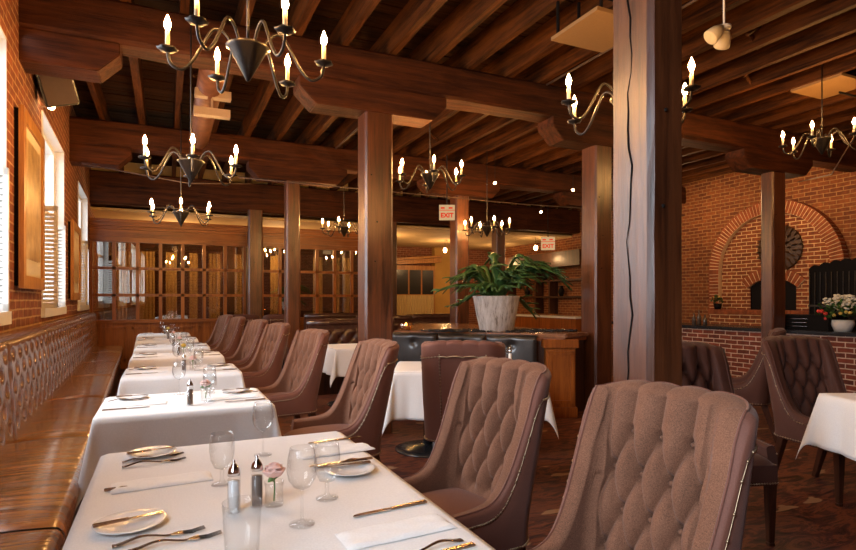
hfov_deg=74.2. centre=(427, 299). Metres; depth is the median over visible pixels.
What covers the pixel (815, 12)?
joist
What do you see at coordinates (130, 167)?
wall
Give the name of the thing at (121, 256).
drape
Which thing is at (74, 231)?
framed picture
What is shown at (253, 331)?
dining chair
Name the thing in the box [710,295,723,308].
potted plant
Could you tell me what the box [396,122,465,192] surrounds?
chandelier
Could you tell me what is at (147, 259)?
drape
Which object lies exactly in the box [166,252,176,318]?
drape
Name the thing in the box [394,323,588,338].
countertop
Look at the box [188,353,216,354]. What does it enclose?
folded napkin
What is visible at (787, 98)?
joist
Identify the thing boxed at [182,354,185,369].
pepper mill
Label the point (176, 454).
fork
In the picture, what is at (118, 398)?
fork
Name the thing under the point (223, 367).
folded napkin
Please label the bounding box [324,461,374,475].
bread plate
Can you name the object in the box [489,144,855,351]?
wall
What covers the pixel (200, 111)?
vent box
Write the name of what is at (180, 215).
chandelier
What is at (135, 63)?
ceiling beam
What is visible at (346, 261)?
drape
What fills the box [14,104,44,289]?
framed picture
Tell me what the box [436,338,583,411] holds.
counter base
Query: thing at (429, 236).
ceiling
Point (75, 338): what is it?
cushion
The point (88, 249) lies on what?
shutter
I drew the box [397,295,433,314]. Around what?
panel
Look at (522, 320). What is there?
sideboard
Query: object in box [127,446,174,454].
butter knife
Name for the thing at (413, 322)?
cushion
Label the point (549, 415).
tablecloth
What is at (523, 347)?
cushion
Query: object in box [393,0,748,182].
joist
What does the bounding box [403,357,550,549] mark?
dining chair
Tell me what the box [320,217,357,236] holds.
chandelier
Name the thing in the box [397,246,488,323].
wall
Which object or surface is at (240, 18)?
ceiling beam
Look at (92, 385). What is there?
seat cushion
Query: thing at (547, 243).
exit sign
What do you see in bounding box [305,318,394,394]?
bench
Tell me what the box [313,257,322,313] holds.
drape
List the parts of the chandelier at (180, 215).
arm, arm, rod, arm, arm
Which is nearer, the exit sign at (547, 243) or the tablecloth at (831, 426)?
the tablecloth at (831, 426)
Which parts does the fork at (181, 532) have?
handle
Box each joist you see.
[308,0,564,187]
[329,0,612,189]
[348,0,688,191]
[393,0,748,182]
[393,0,814,194]
[403,0,855,195]
[421,8,855,197]
[438,32,855,198]
[470,69,855,201]
[487,89,855,203]
[500,98,855,204]
[531,52,855,171]
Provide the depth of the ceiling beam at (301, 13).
6.86 m
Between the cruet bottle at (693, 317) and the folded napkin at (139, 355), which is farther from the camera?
the cruet bottle at (693, 317)
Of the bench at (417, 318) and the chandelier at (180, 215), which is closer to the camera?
the chandelier at (180, 215)
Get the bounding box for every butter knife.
[92,511,162,527]
[116,394,147,396]
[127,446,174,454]
[324,460,370,467]
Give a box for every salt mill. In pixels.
[227,460,240,512]
[508,348,511,358]
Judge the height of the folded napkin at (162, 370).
0.010 m
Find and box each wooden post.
[247,210,262,318]
[284,180,299,363]
[358,111,392,433]
[393,222,396,314]
[450,195,468,323]
[492,228,504,270]
[581,209,581,331]
[582,145,611,408]
[613,0,681,386]
[761,172,784,339]
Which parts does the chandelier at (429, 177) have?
arm, arm, rod, arm, arm, arm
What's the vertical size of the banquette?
1.135 m
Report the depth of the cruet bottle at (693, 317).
10.25 m
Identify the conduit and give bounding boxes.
[82,163,252,183]
[239,177,612,210]
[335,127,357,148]
[546,0,697,85]
[798,135,855,181]
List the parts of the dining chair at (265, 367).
welt cord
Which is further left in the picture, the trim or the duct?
the duct
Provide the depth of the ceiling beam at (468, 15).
5.56 m
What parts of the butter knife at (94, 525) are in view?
handle, blade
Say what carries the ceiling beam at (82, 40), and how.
attached to the wall at (711, 203)
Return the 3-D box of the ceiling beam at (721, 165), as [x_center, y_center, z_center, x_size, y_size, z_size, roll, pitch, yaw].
[6.594,-2.638,8.562,0.070,0.275,15.800,0,0,-25]
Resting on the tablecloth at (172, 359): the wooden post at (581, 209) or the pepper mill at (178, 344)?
the pepper mill at (178, 344)
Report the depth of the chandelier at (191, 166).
4.57 m
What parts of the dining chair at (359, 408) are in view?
seat, welt cord, backrest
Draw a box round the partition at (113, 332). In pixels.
[89,217,357,368]
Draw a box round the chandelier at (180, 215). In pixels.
[147,103,212,226]
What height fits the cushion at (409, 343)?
0.510 m
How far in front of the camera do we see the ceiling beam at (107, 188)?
12.37 m
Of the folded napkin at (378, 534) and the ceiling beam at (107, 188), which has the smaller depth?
the folded napkin at (378, 534)
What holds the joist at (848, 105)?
attached to the ceiling at (159, 79)
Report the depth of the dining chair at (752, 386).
5.38 m
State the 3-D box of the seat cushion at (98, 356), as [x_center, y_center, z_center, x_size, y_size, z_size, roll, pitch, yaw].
[-5.028,0.957,8.761,0.459,0.177,1.635,0,0,-27]
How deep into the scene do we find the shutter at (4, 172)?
3.93 m
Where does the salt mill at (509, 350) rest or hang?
on the tablecloth at (549, 415)
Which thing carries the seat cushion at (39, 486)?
on the banquette
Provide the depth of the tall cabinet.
18.71 m
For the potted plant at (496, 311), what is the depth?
6.98 m
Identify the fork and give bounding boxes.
[108,398,148,401]
[112,525,204,547]
[122,452,183,462]
[122,457,185,467]
[128,530,221,549]
[223,390,257,393]
[313,458,356,468]
[420,538,463,549]
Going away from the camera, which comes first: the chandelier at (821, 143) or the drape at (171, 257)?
the chandelier at (821, 143)
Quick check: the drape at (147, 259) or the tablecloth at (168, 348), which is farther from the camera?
the drape at (147, 259)
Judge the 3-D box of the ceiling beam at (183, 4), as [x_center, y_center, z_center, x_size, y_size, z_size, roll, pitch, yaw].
[-1.969,-2.638,4.598,0.070,0.275,15.800,0,0,-25]
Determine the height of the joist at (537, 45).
0.275 m
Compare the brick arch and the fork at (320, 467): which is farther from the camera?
the brick arch
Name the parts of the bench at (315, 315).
frame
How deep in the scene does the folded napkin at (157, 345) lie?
7.27 m
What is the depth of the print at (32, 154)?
4.72 m
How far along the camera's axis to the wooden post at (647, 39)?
2.37 m
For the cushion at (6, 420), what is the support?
on the banquette
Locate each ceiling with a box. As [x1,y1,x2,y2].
[73,0,575,172]
[91,205,571,249]
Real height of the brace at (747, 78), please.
0.278 m
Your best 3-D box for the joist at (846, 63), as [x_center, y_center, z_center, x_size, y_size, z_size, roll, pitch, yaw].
[4.006,-2.638,7.364,0.065,0.275,15.800,0,0,-25]
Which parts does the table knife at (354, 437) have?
blade, handle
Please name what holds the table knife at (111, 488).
on the folded napkin at (199, 476)
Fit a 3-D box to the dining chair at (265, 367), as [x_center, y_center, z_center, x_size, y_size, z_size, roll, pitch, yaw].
[-2.014,0.816,6.630,0.694,1.088,0.600,0,0,-37]
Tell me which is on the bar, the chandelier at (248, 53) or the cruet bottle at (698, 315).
the cruet bottle at (698, 315)
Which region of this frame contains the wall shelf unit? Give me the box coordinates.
[505,249,580,313]
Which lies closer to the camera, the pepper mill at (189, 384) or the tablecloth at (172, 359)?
the pepper mill at (189, 384)
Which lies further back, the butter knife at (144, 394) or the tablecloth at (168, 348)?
the tablecloth at (168, 348)
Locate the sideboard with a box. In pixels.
[514,314,580,331]
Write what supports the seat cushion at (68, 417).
on the banquette
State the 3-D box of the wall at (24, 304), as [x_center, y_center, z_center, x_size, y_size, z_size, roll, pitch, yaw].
[-4.175,-0.760,6.106,0.200,4.240,21.000,0,0,-27]
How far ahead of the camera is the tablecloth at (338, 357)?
6.96 m
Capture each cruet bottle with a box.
[692,313,695,323]
[697,310,700,324]
[703,315,706,324]
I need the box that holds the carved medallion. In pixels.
[756,224,802,270]
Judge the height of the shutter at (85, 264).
1.000 m
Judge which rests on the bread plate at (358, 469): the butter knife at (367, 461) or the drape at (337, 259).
the butter knife at (367, 461)
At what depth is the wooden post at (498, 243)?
14.77 m
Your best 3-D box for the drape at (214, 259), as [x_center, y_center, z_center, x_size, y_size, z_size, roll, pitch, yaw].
[-5.487,0.060,14.540,0.273,2.500,0.036,0,0,-25]
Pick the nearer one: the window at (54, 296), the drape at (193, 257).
the window at (54, 296)
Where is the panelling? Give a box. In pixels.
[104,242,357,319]
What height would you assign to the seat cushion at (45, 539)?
0.177 m
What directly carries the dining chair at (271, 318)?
on the floor
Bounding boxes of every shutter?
[0,167,8,311]
[43,205,57,307]
[58,225,65,305]
[79,241,87,304]
[81,249,88,303]
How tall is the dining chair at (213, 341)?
1.088 m
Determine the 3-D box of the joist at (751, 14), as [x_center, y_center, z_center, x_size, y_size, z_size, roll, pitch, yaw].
[2.325,-2.638,6.586,0.085,0.275,15.800,0,0,-25]
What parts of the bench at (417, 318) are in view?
frame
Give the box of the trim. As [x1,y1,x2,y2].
[432,247,449,313]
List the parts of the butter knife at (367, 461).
blade, handle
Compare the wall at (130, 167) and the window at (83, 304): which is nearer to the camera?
the window at (83, 304)
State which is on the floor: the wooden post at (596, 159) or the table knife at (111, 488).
the wooden post at (596, 159)
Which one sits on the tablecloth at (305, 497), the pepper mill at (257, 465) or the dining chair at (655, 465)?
the pepper mill at (257, 465)
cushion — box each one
[0,342,13,458]
[0,437,87,543]
[0,529,63,549]
[3,329,50,442]
[14,397,104,442]
[44,323,70,399]
[52,375,113,399]
[65,318,83,376]
[72,362,117,383]
[79,316,92,361]
[84,352,120,370]
[88,314,97,351]
[93,346,123,360]
[323,328,393,343]
[393,332,437,366]
[394,323,411,330]
[412,321,449,324]
[438,333,486,340]
[486,334,537,362]
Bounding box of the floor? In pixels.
[114,352,855,549]
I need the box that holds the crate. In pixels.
[785,314,847,330]
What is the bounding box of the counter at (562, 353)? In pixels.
[394,323,588,417]
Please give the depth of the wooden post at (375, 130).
5.74 m
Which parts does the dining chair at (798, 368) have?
leg, nailhead trim, welt cord, backrest, leg, leg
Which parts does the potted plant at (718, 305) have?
pot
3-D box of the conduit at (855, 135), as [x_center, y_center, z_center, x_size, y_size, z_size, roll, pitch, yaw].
[5.183,-1.965,7.127,0.168,0.364,6.983,0,0,27]
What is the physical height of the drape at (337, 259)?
2.500 m
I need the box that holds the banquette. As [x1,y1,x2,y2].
[0,312,123,549]
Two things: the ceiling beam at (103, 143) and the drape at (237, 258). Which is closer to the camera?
the ceiling beam at (103, 143)
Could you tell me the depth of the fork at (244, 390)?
3.59 m
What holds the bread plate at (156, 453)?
on the tablecloth at (305, 497)
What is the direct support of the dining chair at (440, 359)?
on the floor
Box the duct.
[189,69,225,148]
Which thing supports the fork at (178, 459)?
on the tablecloth at (305, 497)
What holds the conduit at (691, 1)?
attached to the joist at (565, 57)
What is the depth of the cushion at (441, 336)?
6.87 m
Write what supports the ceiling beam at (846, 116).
attached to the ceiling at (159, 79)
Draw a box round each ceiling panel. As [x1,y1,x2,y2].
[551,0,613,52]
[791,73,855,98]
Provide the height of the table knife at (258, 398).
0.006 m
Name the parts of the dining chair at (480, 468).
seat, nailhead trim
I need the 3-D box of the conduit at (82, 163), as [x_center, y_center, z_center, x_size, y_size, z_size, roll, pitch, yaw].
[-3.679,-1.770,8.150,2.233,0.157,0.022,0,0,-27]
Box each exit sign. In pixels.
[439,155,454,219]
[541,237,554,249]
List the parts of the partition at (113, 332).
wainscot molding, cornice, rail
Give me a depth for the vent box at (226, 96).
5.99 m
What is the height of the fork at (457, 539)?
0.016 m
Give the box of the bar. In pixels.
[612,321,855,392]
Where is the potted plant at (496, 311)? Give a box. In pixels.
[431,252,572,331]
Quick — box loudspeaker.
[34,74,79,107]
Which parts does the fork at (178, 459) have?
handle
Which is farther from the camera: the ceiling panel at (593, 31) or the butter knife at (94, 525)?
the ceiling panel at (593, 31)
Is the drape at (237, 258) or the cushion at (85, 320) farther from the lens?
the drape at (237, 258)
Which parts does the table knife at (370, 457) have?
blade, handle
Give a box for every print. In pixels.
[26,137,39,262]
[74,236,78,283]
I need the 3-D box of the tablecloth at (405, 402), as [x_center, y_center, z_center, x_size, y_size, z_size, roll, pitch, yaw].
[-0.001,0.875,5.168,0.780,0.551,0.980,0,0,0]
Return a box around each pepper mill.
[177,342,179,354]
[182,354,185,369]
[187,379,192,404]
[251,455,262,507]
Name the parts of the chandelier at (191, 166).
arm, arm, rod, arm, arm, arm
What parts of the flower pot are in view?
pot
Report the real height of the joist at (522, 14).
0.275 m
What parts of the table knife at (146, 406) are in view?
handle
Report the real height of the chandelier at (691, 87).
1.742 m
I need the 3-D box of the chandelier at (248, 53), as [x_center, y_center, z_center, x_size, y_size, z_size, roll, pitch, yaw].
[-0.916,-1.942,2.880,0.750,1.666,0.852,0,0,17]
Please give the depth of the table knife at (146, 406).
3.10 m
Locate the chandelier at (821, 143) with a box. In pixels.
[778,64,855,159]
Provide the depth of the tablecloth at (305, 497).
1.67 m
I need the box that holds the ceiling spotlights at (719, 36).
[704,0,730,49]
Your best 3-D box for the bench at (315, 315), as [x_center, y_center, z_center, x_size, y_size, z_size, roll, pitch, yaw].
[-1.650,0.823,12.372,2.002,1.073,0.640,0,0,-25]
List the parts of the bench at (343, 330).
frame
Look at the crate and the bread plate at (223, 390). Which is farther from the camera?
the crate
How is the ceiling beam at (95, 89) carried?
attached to the ceiling at (159, 79)
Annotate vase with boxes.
[189,355,196,367]
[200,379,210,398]
[524,287,529,295]
[558,286,564,295]
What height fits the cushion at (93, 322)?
0.649 m
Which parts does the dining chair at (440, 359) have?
welt cord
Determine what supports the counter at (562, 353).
on the floor
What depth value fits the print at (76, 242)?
8.06 m
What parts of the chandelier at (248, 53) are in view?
bulb, arm, bulb, arm, arm, rod, arm, arm, bulb, bulb, arm, bulb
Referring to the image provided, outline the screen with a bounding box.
[808,258,855,329]
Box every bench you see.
[304,313,357,329]
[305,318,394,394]
[356,315,412,330]
[393,332,537,366]
[407,314,449,324]
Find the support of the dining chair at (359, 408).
on the floor
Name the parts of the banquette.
cap rail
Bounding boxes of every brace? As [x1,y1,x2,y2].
[741,73,751,84]
[745,25,761,49]
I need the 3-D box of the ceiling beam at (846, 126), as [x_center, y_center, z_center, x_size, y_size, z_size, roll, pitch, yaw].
[6.167,-2.638,8.365,0.065,0.275,15.800,0,0,-25]
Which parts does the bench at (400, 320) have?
frame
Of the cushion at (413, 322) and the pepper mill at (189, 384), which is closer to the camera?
the pepper mill at (189, 384)
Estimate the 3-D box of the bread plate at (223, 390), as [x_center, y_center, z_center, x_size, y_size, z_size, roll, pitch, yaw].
[-1.253,0.592,3.695,0.176,0.015,0.176,0,0,-25]
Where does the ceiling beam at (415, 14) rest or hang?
attached to the ceiling at (159, 79)
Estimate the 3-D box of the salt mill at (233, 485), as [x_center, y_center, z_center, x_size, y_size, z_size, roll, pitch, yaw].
[-0.549,0.525,1.601,0.040,0.148,0.040,0,0,-25]
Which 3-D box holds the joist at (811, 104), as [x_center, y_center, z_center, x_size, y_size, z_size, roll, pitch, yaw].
[4.905,-2.638,7.780,0.065,0.275,15.800,0,0,-25]
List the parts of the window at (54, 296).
sill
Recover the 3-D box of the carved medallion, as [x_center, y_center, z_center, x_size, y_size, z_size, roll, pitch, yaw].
[6.547,-0.970,10.579,0.080,0.933,0.933,0,0,-25]
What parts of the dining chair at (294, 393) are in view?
seat, nailhead trim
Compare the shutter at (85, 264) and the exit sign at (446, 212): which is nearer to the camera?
the shutter at (85, 264)
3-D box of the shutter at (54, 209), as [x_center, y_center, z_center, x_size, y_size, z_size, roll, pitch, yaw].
[-3.736,-0.420,5.521,0.210,1.000,0.040,0,0,-27]
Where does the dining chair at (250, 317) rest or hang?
on the floor
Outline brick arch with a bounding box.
[708,200,849,325]
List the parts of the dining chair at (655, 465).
nailhead trim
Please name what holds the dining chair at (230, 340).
on the floor
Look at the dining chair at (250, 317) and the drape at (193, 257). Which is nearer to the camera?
the dining chair at (250, 317)
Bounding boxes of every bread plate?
[92,508,166,534]
[116,394,147,399]
[126,445,176,458]
[136,366,154,369]
[222,387,249,392]
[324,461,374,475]
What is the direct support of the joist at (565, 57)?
attached to the ceiling at (159, 79)
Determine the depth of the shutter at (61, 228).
7.00 m
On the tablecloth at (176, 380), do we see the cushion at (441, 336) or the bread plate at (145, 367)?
the bread plate at (145, 367)
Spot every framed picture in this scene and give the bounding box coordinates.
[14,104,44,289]
[68,220,80,299]
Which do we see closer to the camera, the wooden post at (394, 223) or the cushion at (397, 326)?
the cushion at (397, 326)
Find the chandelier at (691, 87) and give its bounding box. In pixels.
[561,57,700,134]
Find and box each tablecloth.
[62,431,495,549]
[75,388,281,510]
[117,363,244,395]
[128,351,224,367]
[133,337,198,351]
[133,343,210,354]
[136,333,189,339]
[322,343,357,387]
[382,361,423,434]
[544,397,558,438]
[796,393,855,460]
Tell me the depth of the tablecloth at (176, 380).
4.56 m
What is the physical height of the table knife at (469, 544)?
0.006 m
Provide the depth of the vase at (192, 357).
4.85 m
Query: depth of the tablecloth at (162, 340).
8.42 m
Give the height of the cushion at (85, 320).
0.649 m
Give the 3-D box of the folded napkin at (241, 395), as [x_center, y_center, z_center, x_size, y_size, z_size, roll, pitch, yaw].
[-1.197,0.595,3.479,0.300,0.010,0.110,0,0,-28]
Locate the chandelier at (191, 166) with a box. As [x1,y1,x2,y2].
[138,0,241,186]
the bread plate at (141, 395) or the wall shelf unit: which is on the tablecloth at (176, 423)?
the bread plate at (141, 395)
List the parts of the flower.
stem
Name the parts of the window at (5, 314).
frame, sill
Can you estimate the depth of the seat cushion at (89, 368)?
7.13 m
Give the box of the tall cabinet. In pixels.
[397,255,442,314]
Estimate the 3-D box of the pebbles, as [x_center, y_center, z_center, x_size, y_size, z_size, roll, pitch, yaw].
[0.891,0.381,7.147,1.973,0.034,0.539,0,0,-1]
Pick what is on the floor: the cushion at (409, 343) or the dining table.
the dining table
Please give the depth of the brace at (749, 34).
5.46 m
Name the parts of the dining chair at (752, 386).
nailhead trim, welt cord, backrest, leg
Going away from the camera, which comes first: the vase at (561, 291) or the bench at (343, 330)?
the bench at (343, 330)
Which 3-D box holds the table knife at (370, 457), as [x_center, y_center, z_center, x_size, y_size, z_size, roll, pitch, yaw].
[-0.309,0.577,2.015,0.235,0.006,0.019,0,0,-28]
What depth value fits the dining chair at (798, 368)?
4.22 m
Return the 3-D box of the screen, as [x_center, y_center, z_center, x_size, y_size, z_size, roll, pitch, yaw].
[6.393,0.364,8.542,0.060,1.992,1.240,0,0,-25]
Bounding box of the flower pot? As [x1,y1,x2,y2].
[815,294,855,331]
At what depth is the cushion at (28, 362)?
4.01 m
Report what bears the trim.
attached to the wall at (479, 257)
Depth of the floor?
4.08 m
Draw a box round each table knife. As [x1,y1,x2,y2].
[102,406,149,410]
[104,486,125,490]
[226,398,264,401]
[308,436,360,443]
[309,456,372,466]
[353,499,426,516]
[442,542,475,549]
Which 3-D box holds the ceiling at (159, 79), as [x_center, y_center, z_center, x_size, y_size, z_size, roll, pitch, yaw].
[1.961,-2.827,6.417,12.050,0.106,15.800,0,0,-25]
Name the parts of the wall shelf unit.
shelf, shelf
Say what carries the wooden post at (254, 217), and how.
on the floor
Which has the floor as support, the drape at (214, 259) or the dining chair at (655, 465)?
the dining chair at (655, 465)
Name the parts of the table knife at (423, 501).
blade, handle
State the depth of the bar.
9.02 m
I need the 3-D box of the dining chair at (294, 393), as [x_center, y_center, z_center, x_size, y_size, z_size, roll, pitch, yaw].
[-1.293,0.816,5.146,0.694,1.088,0.600,0,0,-37]
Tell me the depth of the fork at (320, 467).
2.02 m
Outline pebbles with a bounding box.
[421,328,577,332]
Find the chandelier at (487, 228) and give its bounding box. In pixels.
[463,216,511,236]
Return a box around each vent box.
[193,98,229,119]
[194,87,230,102]
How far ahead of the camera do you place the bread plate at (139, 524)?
1.51 m
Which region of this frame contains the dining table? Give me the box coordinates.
[394,372,432,457]
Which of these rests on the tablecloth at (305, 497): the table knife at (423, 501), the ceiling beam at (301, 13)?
the table knife at (423, 501)
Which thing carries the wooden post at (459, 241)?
on the floor
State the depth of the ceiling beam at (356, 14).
5.55 m
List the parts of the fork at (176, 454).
handle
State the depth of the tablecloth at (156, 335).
9.68 m
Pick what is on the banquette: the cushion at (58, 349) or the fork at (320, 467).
the cushion at (58, 349)
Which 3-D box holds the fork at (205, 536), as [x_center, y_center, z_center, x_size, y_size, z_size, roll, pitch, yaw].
[-0.620,0.591,1.395,0.212,0.016,0.024,0,0,-31]
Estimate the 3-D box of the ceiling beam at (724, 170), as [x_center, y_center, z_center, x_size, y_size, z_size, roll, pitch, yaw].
[6.995,-2.638,8.748,0.070,0.275,15.800,0,0,-25]
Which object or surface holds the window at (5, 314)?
in the wall at (24, 304)
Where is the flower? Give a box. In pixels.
[262,462,285,506]
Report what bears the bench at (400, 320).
on the floor
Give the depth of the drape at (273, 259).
15.17 m
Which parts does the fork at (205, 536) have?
handle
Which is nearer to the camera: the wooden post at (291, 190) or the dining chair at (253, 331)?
the dining chair at (253, 331)
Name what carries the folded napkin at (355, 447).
on the tablecloth at (305, 497)
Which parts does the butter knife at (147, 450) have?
handle, blade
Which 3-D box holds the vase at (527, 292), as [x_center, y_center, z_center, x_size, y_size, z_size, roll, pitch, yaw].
[3.133,-0.260,17.869,0.180,0.300,0.177,0,0,-25]
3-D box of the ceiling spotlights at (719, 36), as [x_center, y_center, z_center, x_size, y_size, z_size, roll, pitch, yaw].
[2.229,-2.222,4.322,0.315,0.575,0.159,0,0,-42]
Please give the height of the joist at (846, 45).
0.275 m
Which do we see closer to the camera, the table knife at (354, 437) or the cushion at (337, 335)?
the table knife at (354, 437)
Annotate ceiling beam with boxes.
[18,0,855,178]
[69,116,685,209]
[86,81,123,172]
[90,169,579,233]
[120,0,151,174]
[172,0,189,176]
[198,0,255,178]
[222,0,319,180]
[245,0,380,182]
[268,0,446,184]
[320,0,506,147]
[516,109,855,205]
[531,120,852,206]
[545,130,855,208]
[558,137,855,209]
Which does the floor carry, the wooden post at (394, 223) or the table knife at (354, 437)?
the wooden post at (394, 223)
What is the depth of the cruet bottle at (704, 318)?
10.04 m
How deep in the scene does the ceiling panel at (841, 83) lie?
6.55 m
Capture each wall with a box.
[0,0,103,332]
[91,162,571,234]
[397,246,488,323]
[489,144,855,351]
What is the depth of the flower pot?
7.88 m
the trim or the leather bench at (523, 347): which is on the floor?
the leather bench at (523, 347)
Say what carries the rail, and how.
hanging from the ceiling at (429, 236)
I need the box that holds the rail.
[111,247,348,257]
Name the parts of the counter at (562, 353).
counter molding, pilaster molding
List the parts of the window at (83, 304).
sill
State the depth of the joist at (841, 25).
6.03 m
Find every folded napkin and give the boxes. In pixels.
[108,400,166,406]
[110,471,213,493]
[129,369,168,372]
[136,355,166,356]
[140,345,164,346]
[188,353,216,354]
[196,366,232,369]
[207,394,259,400]
[294,443,374,458]
[335,514,456,549]
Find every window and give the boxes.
[0,26,11,325]
[41,110,66,317]
[77,181,88,310]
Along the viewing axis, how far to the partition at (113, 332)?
11.63 m
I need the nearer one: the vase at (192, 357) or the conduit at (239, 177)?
the vase at (192, 357)
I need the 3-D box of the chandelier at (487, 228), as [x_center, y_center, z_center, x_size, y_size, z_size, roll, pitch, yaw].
[0.990,-1.916,9.500,0.852,1.718,0.750,0,0,-42]
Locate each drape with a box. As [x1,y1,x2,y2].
[116,251,126,319]
[140,251,154,318]
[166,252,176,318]
[189,253,197,318]
[209,254,219,317]
[234,254,241,314]
[270,256,277,313]
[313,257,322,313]
[336,258,338,312]
[343,258,349,312]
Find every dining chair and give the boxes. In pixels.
[205,314,232,348]
[211,316,245,357]
[224,319,267,367]
[233,314,259,334]
[238,322,290,387]
[257,329,329,418]
[263,314,283,323]
[282,338,398,461]
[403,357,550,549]
[420,340,505,446]
[530,379,758,549]
[682,341,778,546]
[731,328,785,442]
[761,335,846,506]
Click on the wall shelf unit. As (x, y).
(569, 258)
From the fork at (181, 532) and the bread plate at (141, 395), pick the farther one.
the bread plate at (141, 395)
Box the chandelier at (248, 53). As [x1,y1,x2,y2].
[156,0,332,98]
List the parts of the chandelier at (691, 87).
bulb, arm, arm, arm, bulb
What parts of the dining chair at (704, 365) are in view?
backrest, welt cord, nailhead trim, seat, leg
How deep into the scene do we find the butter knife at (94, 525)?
1.49 m
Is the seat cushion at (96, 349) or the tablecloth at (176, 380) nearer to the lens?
the tablecloth at (176, 380)
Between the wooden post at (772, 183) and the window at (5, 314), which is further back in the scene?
the wooden post at (772, 183)
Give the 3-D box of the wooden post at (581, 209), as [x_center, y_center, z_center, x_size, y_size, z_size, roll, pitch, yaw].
[3.345,-0.265,11.664,0.273,3.250,0.282,0,0,-25]
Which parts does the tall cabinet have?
cupboard glass, cupboard glass, cupboard glass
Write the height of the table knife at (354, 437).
0.006 m

